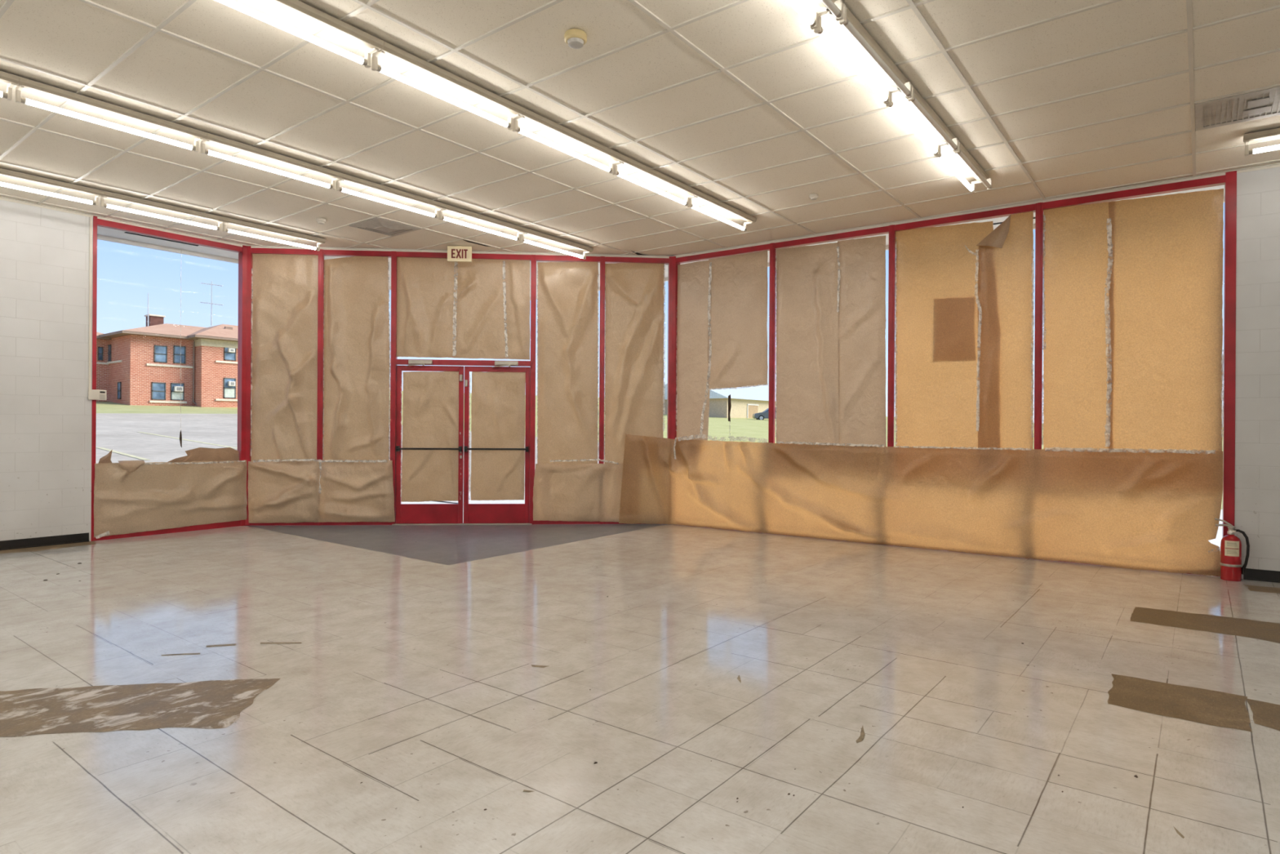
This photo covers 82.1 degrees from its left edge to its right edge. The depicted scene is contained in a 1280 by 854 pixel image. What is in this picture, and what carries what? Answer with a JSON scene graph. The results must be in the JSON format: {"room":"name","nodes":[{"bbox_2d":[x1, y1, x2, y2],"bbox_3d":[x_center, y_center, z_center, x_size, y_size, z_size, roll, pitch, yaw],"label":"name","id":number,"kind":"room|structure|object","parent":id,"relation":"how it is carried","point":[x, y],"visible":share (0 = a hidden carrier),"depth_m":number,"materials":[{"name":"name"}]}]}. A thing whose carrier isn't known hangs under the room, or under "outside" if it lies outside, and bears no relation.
{"room":"empty retail store","nodes":[
{"label":"empty retail store","id":0,"kind":"room"},
{"bbox_2d":[0,200,93,541],"bbox_3d":[-8.995,-0.559,4.659,0.200,3.902,9.200,0,0,36],"label":"wall","id":1,"kind":"structure","parent":0,"point":[46,409],"depth_m":7.95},
{"bbox_2d":[0,532,88,550],"bbox_3d":[-8.867,1.223,4.667,0.016,0.100,8.980,0,0,36],"label":"baseboard","id":2,"kind":"structure","parent":1,"relation":"attached to","point":[81,537],"depth_m":7.95,"materials":[{"name":"black rubber"}]},
{"bbox_2d":[0,195,93,217],"bbox_3d":[-8.836,-2.394,4.675,0.025,0.030,9.000,0,0,36],"label":"trim","id":3,"kind":"structure","parent":1,"relation":"attached to","point":[4,198],"depth_m":7.95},
{"bbox_2d":[88,217,92,389],"bbox_3d":[-6.187,-1.388,8.278,0.018,1.948,0.023,0,0,37],"label":"cable raceway","id":4,"kind":"object","parent":1,"relation":"attached to","point":[91,218],"visible":1,"depth_m":8.27,"materials":[{"name":"beige plastic"}]},
{"bbox_2d":[91,215,97,541],"bbox_3d":[-6.217,-0.548,8.350,0.115,3.675,0.042,0,0,37],"label":"trim","id":5,"kind":"structure","parent":1,"relation":"attached to","point":[95,218],"depth_m":8.32,"materials":[{"name":"red paint"}]},
{"bbox_2d":[88,389,106,399],"bbox_3d":[-6.138,-0.364,8.320,0.038,0.116,0.170,0,0,37],"label":"alarm keypad","id":6,"kind":"object","parent":1,"relation":"attached to","point":[93,394],"visible":1,"depth_m":8.31,"materials":[{"name":"beige plastic"}]},
{"bbox_2d":[95,218,242,540],"bbox_3d":[-5.716,-0.547,9.008,0.080,3.681,1.694,0,0,36],"label":"window","id":7,"kind":"structure","parent":1,"relation":"in","point":[101,223],"depth_m":8.96,"materials":[{"name":"red paint"}]},
{"bbox_2d":[98,449,112,462],"bbox_3d":[-6.139,0.340,8.447,0.006,0.166,0.140,0,0,36],"label":"paper scrap","id":8,"kind":"object","parent":7,"relation":"attached to","point":[106,459],"visible":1,"depth_m":8.46,"materials":[{"name":"brown paper"}]},
{"bbox_2d":[93,460,247,538],"bbox_3d":[-5.628,0.831,8.974,0.086,0.876,1.720,0,0,36],"label":"paper sheet","id":9,"kind":"object","parent":7,"relation":"attached to","point":[131,496],"visible":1,"depth_m":8.88,"materials":[{"name":"brown paper"}]},
{"bbox_2d":[179,289,182,447],"bbox_3d":[-5.666,-0.964,9.082,0.005,2.446,0.029,0,0,37],"label":"pole","id":10,"kind":"object","parent":7,"relation":"attached to","point":[180,434],"visible":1,"depth_m":9.08,"materials":[{"name":"grey metal"}]},
{"bbox_2d":[168,447,239,462],"bbox_3d":[-5.519,0.367,9.290,0.007,0.222,0.890,0,0,36],"label":"paper scrap","id":11,"kind":"object","parent":7,"relation":"attached to","point":[200,454],"visible":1,"depth_m":9.35,"materials":[{"name":"brown paper"}]},
{"bbox_2d":[93,214,246,246],"bbox_3d":[-5.664,-2.374,8.979,0.025,0.030,1.694,0,0,36],"label":"trim","id":12,"kind":"structure","parent":1,"relation":"attached to","point":[98,216],"depth_m":8.90,"materials":[{"name":"metal"}]},
{"bbox_2d":[110,501,463,539],"bbox_3d":[-0.858,1.559,2.434,20.696,0.230,17.163,0,0,37],"label":"floor slab","id":13,"kind":"structure","parent":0,"point":[422,502],"depth_m":13.76,"materials":[{"name":"concrete"}]},
{"bbox_2d":[248,524,666,564],"bbox_3d":[-2.365,1.315,9.834,4.290,0.001,3.842,0,0,37],"label":"entrance mat","id":14,"kind":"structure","parent":0,"point":[446,544],"depth_m":8.81,"materials":[{"name":"grey carpet"}]},
{"bbox_2d":[248,248,318,525],"bbox_3d":[-4.713,-0.541,9.744,0.945,3.681,0.080,0,0,-5],"label":"window","id":15,"kind":"structure","parent":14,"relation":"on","point":[254,251],"depth_m":9.71,"materials":[{"name":"red paint"}]},
{"bbox_2d":[250,253,318,461],"bbox_3d":[-4.687,-0.905,9.669,0.908,2.852,0.177,0,0,-4],"label":"paper sheet","id":16,"kind":"object","parent":15,"relation":"attached to","point":[285,287],"visible":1,"depth_m":9.71,"materials":[{"name":"brown paper"}]},
{"bbox_2d":[316,248,391,525],"bbox_3d":[-3.788,-0.535,9.814,0.979,3.681,0.090,0,0,-5],"label":"window","id":17,"kind":"structure","parent":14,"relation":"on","point":[322,253],"depth_m":9.74,"materials":[{"name":"red paint"}]},
{"bbox_2d":[248,458,395,523],"bbox_3d":[-4.201,0.843,9.656,1.890,0.849,0.154,0,0,-5],"label":"paper sheet","id":18,"kind":"object","parent":17,"relation":"attached to","point":[307,490],"visible":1,"depth_m":9.70,"materials":[{"name":"brown paper"}]},
{"bbox_2d":[322,256,390,461],"bbox_3d":[-3.774,-0.907,9.770,0.894,2.865,0.100,0,0,-5],"label":"paper sheet","id":19,"kind":"object","parent":17,"relation":"attached to","point":[357,329],"visible":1,"depth_m":9.80,"materials":[{"name":"brown paper"}]},
{"bbox_2d":[391,522,532,524],"bbox_3d":[-2.391,1.308,9.942,1.850,0.016,0.120,0,0,-5],"label":"trim","id":20,"kind":"structure","parent":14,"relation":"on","point":[463,523],"depth_m":9.88,"materials":[{"name":"metal"}]},
{"bbox_2d":[389,251,536,524],"bbox_3d":[-2.378,-0.526,9.930,1.918,3.681,0.084,0,0,-5],"label":"door frame","id":21,"kind":"structure","parent":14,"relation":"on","point":[394,361],"depth_m":9.88,"materials":[{"name":"red paint"}]},
{"bbox_2d":[395,257,454,357],"bbox_3d":[-2.874,-1.627,9.854,0.844,1.388,0.079,0,0,-5],"label":"paper sheet","id":22,"kind":"object","parent":21,"relation":"attached to","point":[425,298],"visible":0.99,"depth_m":9.88,"materials":[{"name":"brown paper"}]},
{"bbox_2d":[395,360,464,523],"bbox_3d":[-2.823,0.202,9.853,0.884,2.190,0.157,0,0,-5],"label":"door","id":23,"kind":"structure","parent":21,"relation":"attached to","point":[405,513],"depth_m":9.88,"materials":[{"name":"red paint"}]},
{"bbox_2d":[400,371,461,502],"bbox_3d":[-2.810,0.126,9.885,0.814,1.766,0.040,0,0,-4],"label":"paper sheet","id":24,"kind":"object","parent":23,"relation":"attached to","point":[430,402],"visible":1,"depth_m":9.89,"materials":[{"name":"brown paper"}]},
{"bbox_2d":[452,258,505,359],"bbox_3d":[-2.155,-1.617,9.914,0.732,1.392,0.055,0,0,-5],"label":"paper sheet","id":25,"kind":"object","parent":21,"relation":"attached to","point":[478,320],"visible":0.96,"depth_m":9.93,"materials":[{"name":"brown paper"}]},
{"bbox_2d":[463,360,530,523],"bbox_3d":[-1.934,0.207,9.925,0.880,2.190,0.157,0,0,-5],"label":"door","id":26,"kind":"structure","parent":21,"relation":"attached to","point":[473,513],"depth_m":9.95,"materials":[{"name":"red paint"}]},
{"bbox_2d":[468,371,525,500],"bbox_3d":[-1.935,0.121,9.957,0.756,1.751,0.046,0,0,-4],"label":"paper sheet","id":27,"kind":"object","parent":26,"relation":"attached to","point":[498,413],"visible":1,"depth_m":9.97,"materials":[{"name":"brown paper"}]},
{"bbox_2d":[502,259,530,359],"bbox_3d":[-1.674,-1.603,9.950,0.378,1.382,0.044,0,0,-5],"label":"paper sheet","id":28,"kind":"object","parent":21,"relation":"attached to","point":[516,273],"visible":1,"depth_m":9.96,"materials":[{"name":"brown paper"}]},
{"bbox_2d":[534,254,599,524],"bbox_3d":[-0.990,-0.517,10.043,0.935,3.681,0.080,0,0,-5],"label":"window","id":29,"kind":"structure","parent":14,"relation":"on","point":[539,257],"depth_m":10.00,"materials":[{"name":"red paint"}]},
{"bbox_2d":[537,262,599,463],"bbox_3d":[-0.979,-0.871,10.005,0.858,2.798,0.089,0,0,-5],"label":"paper sheet","id":30,"kind":"object","parent":29,"relation":"attached to","point":[568,295],"visible":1,"depth_m":10.02,"materials":[{"name":"brown paper"}]},
{"bbox_2d":[533,458,623,521],"bbox_3d":[-0.721,0.866,9.996,1.459,0.871,0.035,0,0,-5],"label":"paper sheet","id":31,"kind":"object","parent":29,"relation":"attached to","point":[571,492],"visible":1,"depth_m":9.97,"materials":[{"name":"brown paper"}]},
{"bbox_2d":[598,256,669,524],"bbox_3d":[-0.061,-0.511,10.113,0.997,3.681,0.090,0,0,-5],"label":"window","id":32,"kind":"structure","parent":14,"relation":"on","point":[603,260],"depth_m":10.04,"materials":[{"name":"red paint"}]},
{"bbox_2d":[604,262,665,463],"bbox_3d":[-0.072,-0.838,10.071,0.854,2.863,0.101,0,0,-5],"label":"paper sheet","id":33,"kind":"object","parent":32,"relation":"attached to","point":[634,399],"visible":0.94,"depth_m":10.09,"materials":[{"name":"brown paper"}]},
{"bbox_2d":[0,524,1279,853],"bbox_3d":[-0.480,1.326,2.018,17.592,0.001,14.958,0,0,37],"label":"floor","id":34,"kind":"structure","parent":0,"point":[233,690],"depth_m":3.53,"materials":[{"name":"tile"}]},
{"bbox_2d":[237,244,252,525],"bbox_3d":[-5.188,-0.541,9.711,0.152,3.675,0.175,0,0,37],"label":"trim","id":35,"kind":"structure","parent":34,"relation":"on","point":[245,258],"depth_m":9.66,"materials":[{"name":"red paint"}]},
{"bbox_2d":[666,256,679,439],"bbox_3d":[0.444,-0.505,10.171,0.165,3.675,0.164,0,0,37],"label":"trim","id":36,"kind":"structure","parent":34,"relation":"on","point":[673,265],"depth_m":10.10,"materials":[{"name":"red paint"}]},
{"bbox_2d":[675,244,769,528],"bbox_3d":[1.069,-0.504,9.722,1.487,3.681,0.080,0,0,35],"label":"window","id":37,"kind":"structure","parent":34,"relation":"on","point":[766,246],"depth_m":9.67,"materials":[{"name":"red paint"}]},
{"bbox_2d":[675,260,711,440],"bbox_3d":[0.720,-0.871,9.951,0.590,2.727,0.030,0,0,35],"label":"paper sheet","id":38,"kind":"object","parent":37,"relation":"attached to","point":[692,397],"visible":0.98,"depth_m":9.96,"materials":[{"name":"brown paper"}]},
{"bbox_2d":[728,394,731,435],"bbox_3d":[1.176,-0.156,9.652,0.047,0.549,0.005,0,0,37],"label":"pole","id":39,"kind":"object","parent":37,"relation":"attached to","point":[729,396],"visible":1,"depth_m":9.65,"materials":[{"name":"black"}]},
{"bbox_2d":[707,250,768,390],"bbox_3d":[1.256,-1.369,9.555,0.889,1.754,0.056,0,0,35],"label":"paper sheet","id":40,"kind":"object","parent":37,"relation":"attached to","point":[738,335],"visible":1,"depth_m":9.55,"materials":[{"name":"brown paper"}]},
{"bbox_2d":[768,226,888,443],"bbox_3d":[2.266,-0.496,8.870,1.519,3.681,0.090,0,0,35],"label":"window","id":41,"kind":"structure","parent":34,"relation":"on","point":[880,230],"depth_m":9.24,"materials":[{"name":"red paint"}]},
{"bbox_2d":[775,242,839,444],"bbox_3d":[2.043,-0.846,9.013,0.856,2.782,0.069,0,0,37],"label":"paper sheet","id":42,"kind":"object","parent":41,"relation":"attached to","point":[807,410],"visible":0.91,"depth_m":9.02,"materials":[{"name":"brown paper"}]},
{"bbox_2d":[836,235,886,446],"bbox_3d":[2.588,-0.837,8.619,0.598,2.772,0.041,0,0,36],"label":"paper sheet","id":43,"kind":"object","parent":41,"relation":"attached to","point":[861,262],"visible":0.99,"depth_m":8.62,"materials":[{"name":"brown paper"}]},
{"bbox_2d":[887,203,1035,446],"bbox_3d":[3.482,-0.488,8.012,1.525,3.681,0.090,0,0,35],"label":"window","id":44,"kind":"structure","parent":34,"relation":"on","point":[1003,212],"depth_m":8.38,"materials":[{"name":"red paint"}]},
{"bbox_2d":[618,433,1222,576],"bbox_3d":[2.603,0.727,8.483,6.503,1.241,0.463,0,0,32],"label":"paper sheet","id":45,"kind":"object","parent":44,"relation":"attached to","point":[1153,509],"visible":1,"depth_m":7.95,"materials":[{"name":"brown paper"}]},
{"bbox_2d":[894,221,993,448],"bbox_3d":[3.369,-0.829,8.094,1.136,2.827,0.028,0,0,34],"label":"paper sheet","id":46,"kind":"object","parent":44,"relation":"attached to","point":[936,308],"visible":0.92,"depth_m":8.15,"materials":[{"name":"brown paper"}]},
{"bbox_2d":[964,211,1034,448],"bbox_3d":[3.775,-0.811,7.748,0.673,2.843,0.084,0,0,35],"label":"paper sheet","id":47,"kind":"object","parent":44,"relation":"attached to","point":[1005,267],"visible":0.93,"depth_m":7.73,"materials":[{"name":"brown paper"}]},
{"bbox_2d":[1214,517,1249,581],"bbox_3d":[5.282,1.092,6.566,0.211,0.543,0.154,0,0,7],"label":"fire extinguisher","id":48,"kind":"object","parent":34,"relation":"on","point":[1231,569],"visible":1,"depth_m":6.51,"materials":[{"name":"red paint"}]},
{"bbox_2d":[0,0,1279,255],"bbox_3d":[-0.487,-2.354,1.981,17.996,0.010,15.263,0,0,37],"label":"ceiling","id":49,"kind":"structure","parent":0,"point":[741,104],"depth_m":5.45,"materials":[{"name":"tile"}]},
{"bbox_2d":[0,71,19,100],"bbox_3d":[-4.607,-2.307,4.542,0.156,0.138,1.178,0,0,37],"label":"fluorescent light","id":50,"kind":"object","parent":49,"relation":"attached to","point":[12,80],"visible":1,"depth_m":4.96,"materials":[{"name":"white metal"}]},
{"bbox_2d":[0,168,103,206],"bbox_3d":[-5.810,-2.314,6.978,0.156,0.138,1.178,0,0,37],"label":"fluorescent light","id":51,"kind":"object","parent":49,"relation":"attached to","point":[98,193],"visible":1,"depth_m":7.10,"materials":[{"name":"white metal"}]},
{"bbox_2d":[15,76,207,152],"bbox_3d":[-3.892,-2.302,5.478,0.156,0.138,1.178,0,0,37],"label":"fluorescent light","id":52,"kind":"object","parent":49,"relation":"attached to","point":[24,82],"visible":0.98,"depth_m":5.40,"materials":[{"name":"white metal"}]},
{"bbox_2d":[100,191,227,231],"bbox_3d":[-5.095,-2.310,7.913,0.156,0.138,1.178,0,0,37],"label":"fluorescent light","id":53,"kind":"object","parent":49,"relation":"attached to","point":[222,220],"visible":0.98,"depth_m":7.85,"materials":[{"name":"white metal"}]},
{"bbox_2d":[200,132,342,190],"bbox_3d":[-3.176,-2.298,6.414,0.156,0.138,1.178,0,0,37],"label":"fluorescent light","id":54,"kind":"object","parent":49,"relation":"attached to","point":[335,175],"visible":0.99,"depth_m":6.35,"materials":[{"name":"white metal"}]},
{"bbox_2d":[222,217,325,251],"bbox_3d":[-4.379,-2.305,8.849,0.156,0.138,1.178,0,0,37],"label":"fluorescent light","id":55,"kind":"object","parent":49,"relation":"attached to","point":[320,241],"visible":0.99,"depth_m":8.80,"materials":[{"name":"white metal"}]},
{"bbox_2d":[214,0,383,68],"bbox_3d":[-1.975,-2.290,4.050,0.156,0.138,1.178,0,0,37],"label":"fluorescent light","id":56,"kind":"object","parent":49,"relation":"attached to","point":[375,44],"visible":1,"depth_m":4.21,"materials":[{"name":"white metal"}]},
{"bbox_2d":[315,217,326,224],"bbox_3d":[-3.643,-2.349,8.405,0.110,0.054,0.110,0,0,37],"label":"smoke detector","id":57,"kind":"object","parent":49,"relation":"attached to","point":[320,220],"visible":1,"depth_m":8.37,"materials":[{"name":"beige plastic"}]},
{"bbox_2d":[348,217,421,236],"bbox_3d":[-3.017,-2.356,8.709,0.584,0.028,0.584,0,0,37],"label":"ceiling vent","id":58,"kind":"object","parent":49,"relation":"in","point":[380,225],"visible":1,"depth_m":8.65,"materials":[{"name":"grey metal"}]},
{"bbox_2d":[335,173,446,218],"bbox_3d":[-2.461,-2.293,7.350,0.156,0.138,1.178,0,0,37],"label":"fluorescent light","id":59,"kind":"object","parent":49,"relation":"attached to","point":[439,206],"visible":0.99,"depth_m":7.29,"materials":[{"name":"white metal"}]},
{"bbox_2d":[371,41,525,129],"bbox_3d":[-1.259,-2.285,4.986,0.156,0.138,1.178,0,0,37],"label":"fluorescent light","id":60,"kind":"object","parent":49,"relation":"attached to","point":[388,50],"visible":0.97,"depth_m":4.90,"materials":[{"name":"white metal"}]},
{"bbox_2d":[246,244,672,257],"bbox_3d":[-2.359,-2.352,9.883,5.638,0.030,0.025,0,0,-5],"label":"trim","id":61,"kind":"structure","parent":49,"relation":"attached to","point":[251,246],"depth_m":9.87,"materials":[{"name":"red metal"}]},
{"bbox_2d":[447,245,471,262],"bbox_3d":[-2.358,-2.263,9.613,0.310,0.207,0.054,0,0,-5],"label":"exit sign","id":62,"kind":"object","parent":49,"relation":"hanging from","point":[455,253],"visible":1,"depth_m":9.59,"materials":[{"name":"beige plastic"}]},
{"bbox_2d":[438,204,528,241],"bbox_3d":[-1.745,-2.288,8.285,0.156,0.138,1.178,0,0,37],"label":"fluorescent light","id":63,"kind":"object","parent":49,"relation":"attached to","point":[521,230],"visible":0.99,"depth_m":8.23,"materials":[{"name":"white metal"}]},
{"bbox_2d":[520,228,593,259],"bbox_3d":[-1.030,-2.284,9.221,0.156,0.138,1.178,0,0,37],"label":"fluorescent light","id":64,"kind":"object","parent":49,"relation":"attached to","point":[530,232],"visible":0.99,"depth_m":9.17,"materials":[{"name":"white metal"}]},
{"bbox_2d":[512,108,625,173],"bbox_3d":[-0.544,-2.281,5.922,0.156,0.138,1.178,0,0,37],"label":"fluorescent light","id":65,"kind":"object","parent":49,"relation":"attached to","point":[530,116],"visible":0.97,"depth_m":5.85,"materials":[{"name":"white metal"}]},
{"bbox_2d":[564,28,586,48],"bbox_3d":[-0.386,-2.320,4.412,0.136,0.070,0.136,0,0,37],"label":"smoke detector","id":66,"kind":"object","parent":49,"relation":"attached to","point":[575,38],"visible":1,"depth_m":4.37,"materials":[{"name":"plastic"}]},
{"bbox_2d":[613,155,699,206],"bbox_3d":[0.172,-2.276,6.857,0.156,0.138,1.178,0,0,37],"label":"fluorescent light","id":67,"kind":"object","parent":49,"relation":"attached to","point":[628,162],"visible":0.95,"depth_m":6.79,"materials":[{"name":"white metal"}]},
{"bbox_2d":[687,191,756,231],"bbox_3d":[0.887,-2.272,7.793,0.156,0.138,1.178,0,0,37],"label":"fluorescent light","id":68,"kind":"object","parent":49,"relation":"attached to","point":[703,197],"visible":0.97,"depth_m":7.74,"materials":[{"name":"white metal"}]},
{"bbox_2d":[808,193,817,199],"bbox_3d":[1.754,-2.318,7.426,0.090,0.046,0.090,0,0,37],"label":"smoke detector","id":69,"kind":"object","parent":49,"relation":"attached to","point":[812,197],"visible":1,"depth_m":7.40,"materials":[{"name":"beige plastic"}]},
{"bbox_2d":[785,0,843,29],"bbox_3d":[0.676,-2.273,3.569,0.183,0.138,1.178,0,0,37],"label":"fluorescent light","id":70,"kind":"object","parent":49,"relation":"attached to","point":[835,6],"visible":1,"depth_m":3.96,"materials":[{"name":"white metal"}]},
{"bbox_2d":[813,2,911,104],"bbox_3d":[1.392,-2.268,4.505,0.183,0.138,1.178,0,0,37],"label":"fluorescent light","id":71,"kind":"object","parent":49,"relation":"attached to","point":[850,25],"visible":0.81,"depth_m":4.44,"materials":[{"name":"white metal"}]},
{"bbox_2d":[885,80,958,155],"bbox_3d":[2.107,-2.264,5.440,0.183,0.138,1.178,0,0,37],"label":"fluorescent light","id":72,"kind":"object","parent":49,"relation":"attached to","point":[920,106],"visible":0.87,"depth_m":5.39,"materials":[{"name":"white metal"}]},
{"bbox_2d":[935,136,991,193],"bbox_3d":[2.823,-2.259,6.376,0.183,0.138,1.178,0,0,37],"label":"fluorescent light","id":73,"kind":"object","parent":49,"relation":"attached to","point":[962,154],"visible":0.81,"depth_m":6.34,"materials":[{"name":"white metal"}]},
{"bbox_2d":[1195,86,1279,130],"bbox_3d":[4.639,-2.318,5.157,1.192,0.016,0.582,0,0,37],"label":"ceiling vent","id":74,"kind":"object","parent":49,"relation":"in","point":[1265,103],"visible":1,"depth_m":5.36,"materials":[{"name":"grey metal"}]},
{"bbox_2d":[1243,127,1279,155],"bbox_3d":[5.278,-2.244,5.505,1.178,0.138,0.156,0,0,37],"label":"fluorescent light","id":75,"kind":"object","parent":49,"relation":"attached to","point":[1275,132],"visible":1,"depth_m":5.78,"materials":[{"name":"white metal"}]},
{"bbox_2d":[97,196,1224,300],"bbox_3d":[-0.441,-2.538,2.261,17.866,0.600,15.363,0,0,37],"label":"roof fascia","id":76,"kind":"object","parent":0,"point":[108,238],"depth_m":9.48,"materials":[{"name":"white metal"}]},
{"bbox_2d":[97,185,1224,297],"bbox_3d":[-0.441,-2.318,2.229,17.808,0.060,15.313,0,0,37],"label":"soffit","id":77,"kind":"structure","parent":0,"point":[100,230],"depth_m":9.17,"materials":[{"name":"white paint"}]},
{"bbox_2d":[124,231,199,246],"bbox_3d":[-5.902,-2.322,9.096,0.050,0.005,0.805,0,0,37],"label":"soffit vent","id":78,"kind":"object","parent":77,"relation":"attached to","point":[125,232],"visible":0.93,"depth_m":9.06,"materials":[{"name":"black metal"}]},
{"bbox_2d":[1234,166,1279,578],"bbox_3d":[8.351,-0.448,4.653,7.180,3.902,0.200,0,0,35],"label":"wall","id":79,"kind":"structure","parent":0,"point":[1257,384],"depth_m":6.54,"materials":[{"name":"white paint"}]},
{"bbox_2d":[672,169,1231,257],"bbox_3d":[2.897,-2.319,8.378,6.005,0.030,0.025,0,0,35],"label":"trim","id":80,"kind":"structure","parent":79,"relation":"attached to","point":[1221,173],"depth_m":7.88,"materials":[{"name":"red metal"}]},
{"bbox_2d":[1033,175,1225,576],"bbox_3d":[4.704,-0.481,7.149,1.536,3.681,0.090,0,0,35],"label":"window","id":81,"kind":"structure","parent":79,"relation":"in","point":[1215,180],"depth_m":7.52,"materials":[{"name":"red paint"}]},
{"bbox_2d":[1041,200,1112,449],"bbox_3d":[4.379,-0.817,7.379,0.660,2.839,0.028,0,0,34],"label":"paper sheet","id":82,"kind":"object","parent":81,"relation":"attached to","point":[1074,384],"visible":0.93,"depth_m":7.38,"materials":[{"name":"brown paper"}]},
{"bbox_2d":[1104,188,1224,451],"bbox_3d":[4.944,-0.805,6.959,0.931,2.807,0.030,0,0,35],"label":"paper sheet","id":83,"kind":"object","parent":81,"relation":"attached to","point":[1165,373],"visible":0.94,"depth_m":6.95,"materials":[{"name":"brown paper"}]},
{"bbox_2d":[1222,170,1236,537],"bbox_3d":[5.370,-0.473,6.700,0.084,3.675,0.119,0,0,37],"label":"trim","id":84,"kind":"structure","parent":79,"relation":"attached to","point":[1230,185],"depth_m":6.65,"materials":[{"name":"red paint"}]},
{"bbox_2d":[1231,162,1279,173],"bbox_3d":[8.209,-2.285,4.627,7.000,0.030,0.025,0,0,35],"label":"trim","id":85,"kind":"structure","parent":79,"relation":"attached to","point":[1274,165],"depth_m":6.55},
{"bbox_2d":[1243,568,1279,582],"bbox_3d":[8.228,1.332,4.600,6.900,0.100,0.016,0,0,35],"label":"baseboard","id":86,"kind":"structure","parent":79,"relation":"attached to","point":[1268,575],"depth_m":6.52,"materials":[{"name":"black rubber"}]},
{"label":"outside","id":87,"kind":"structure","parent":0,"visible":0},
{"bbox_2d":[96,401,237,413],"bbox_3d":[-82.943,-3.682,36.373,64.000,5.166,97.000,0,0,37],"label":"lawn strip","id":88,"kind":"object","parent":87,"point":[101,406],"visible":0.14,"depth_m":53.81,"materials":[{"name":"green plant"}]},
{"bbox_2d":[96,314,238,407],"bbox_3d":[-44.247,-5.544,60.294,18.000,8.780,39.600,0,0,37],"label":"brick building","id":89,"kind":"structure","parent":88,"relation":"on","point":[140,366],"depth_m":58.54,"materials":[{"name":"brown brick"}]},
{"bbox_2d":[147,293,148,326],"bbox_3d":[-42.960,-10.240,64.243,0.092,2.910,0.092,0,0,-30],"label":"whip antenna","id":90,"kind":"object","parent":89,"relation":"on","point":[148,293],"visible":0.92,"depth_m":64.20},
{"bbox_2d":[172,391,182,399],"bbox_3d":[-36.851,-2.486,58.591,0.010,0.570,0.810,0,0,37],"label":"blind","id":91,"kind":"object","parent":89,"relation":"hanging from","point":[175,395],"depth_m":58.59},
{"bbox_2d":[200,280,223,325],"bbox_3d":[-38.074,-10.989,65.358,2.031,3.950,0.491,0,0,0],"label":"antenna","id":92,"kind":"object","parent":89,"relation":"on","point":[211,284],"visible":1,"depth_m":65.34,"materials":[{"name":"grey metal"}]},
{"bbox_2d":[224,388,235,397],"bbox_3d":[-33.752,-2.796,60.501,0.010,0.719,0.802,0,0,37],"label":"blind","id":93,"kind":"object","parent":89,"relation":"hanging from","point":[228,393],"depth_m":60.51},
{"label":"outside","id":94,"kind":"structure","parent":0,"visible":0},
{"bbox_2d":[95,413,599,491],"bbox_3d":[-40.268,0.054,3.725,43.500,2.236,97.000,0,0,37],"label":"parking lot","id":95,"kind":"structure","parent":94,"point":[118,432],"depth_m":30.47,"materials":[{"name":"grey asphalt"}]},
{"bbox_2d":[97,447,148,459],"bbox_3d":[-15.235,0.769,21.600,4.879,0.229,0.180,0,0,41],"label":"parking line","id":96,"kind":"object","parent":95,"relation":"on","point":[103,448],"visible":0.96,"depth_m":21.36,"materials":[{"name":"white paint"}]},
{"bbox_2d":[138,431,237,448],"bbox_3d":[-17.378,0.469,28.000,10.074,0.480,0.180,0,0,39],"label":"parking line","id":97,"kind":"object","parent":95,"relation":"on","point":[139,432],"visible":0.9,"depth_m":27.54,"materials":[{"name":"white paint"}]},
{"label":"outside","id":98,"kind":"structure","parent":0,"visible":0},
{"bbox_2d":[1033,434,1222,509],"bbox_3d":[72.315,0.801,55.480,72.500,2.016,144.000,0,0,37],"label":"lawn","id":99,"kind":"structure","parent":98,"point":[1042,434],"depth_m":38.70,"materials":[{"name":"green plant"}]},
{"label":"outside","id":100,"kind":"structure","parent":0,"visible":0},
{"bbox_2d":[226,391,1043,446],"bbox_3d":[4.185,-3.175,114.516,107.500,8.788,133.000,0,0,37],"label":"lawn","id":101,"kind":"structure","parent":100,"point":[718,427],"depth_m":60.23,"materials":[{"name":"green plant"}]},
{"bbox_2d":[663,383,776,417],"bbox_3d":[16.010,-3.399,112.756,15.200,6.587,35.000,0,0,37],"label":"metal building","id":102,"kind":"structure","parent":101,"relation":"on","point":[745,402],"depth_m":98.89,"materials":[{"name":"beige metal"}]},
{"bbox_2d":[752,407,776,419],"bbox_3d":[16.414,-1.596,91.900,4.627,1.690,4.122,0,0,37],"label":"parked car","id":103,"kind":"object","parent":101,"relation":"on","point":[764,415],"visible":0.41,"depth_m":91.01,"materials":[{"name":"grey paint"}]},
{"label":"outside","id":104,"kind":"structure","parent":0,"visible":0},
{"bbox_2d":[447,486,1222,577],"bbox_3d":[18.445,1.506,1.498,52.500,0.084,7.200,0,0,37],"label":"concrete walk","id":105,"kind":"structure","parent":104,"point":[1216,541],"depth_m":13.58,"materials":[{"name":"grey concrete"}]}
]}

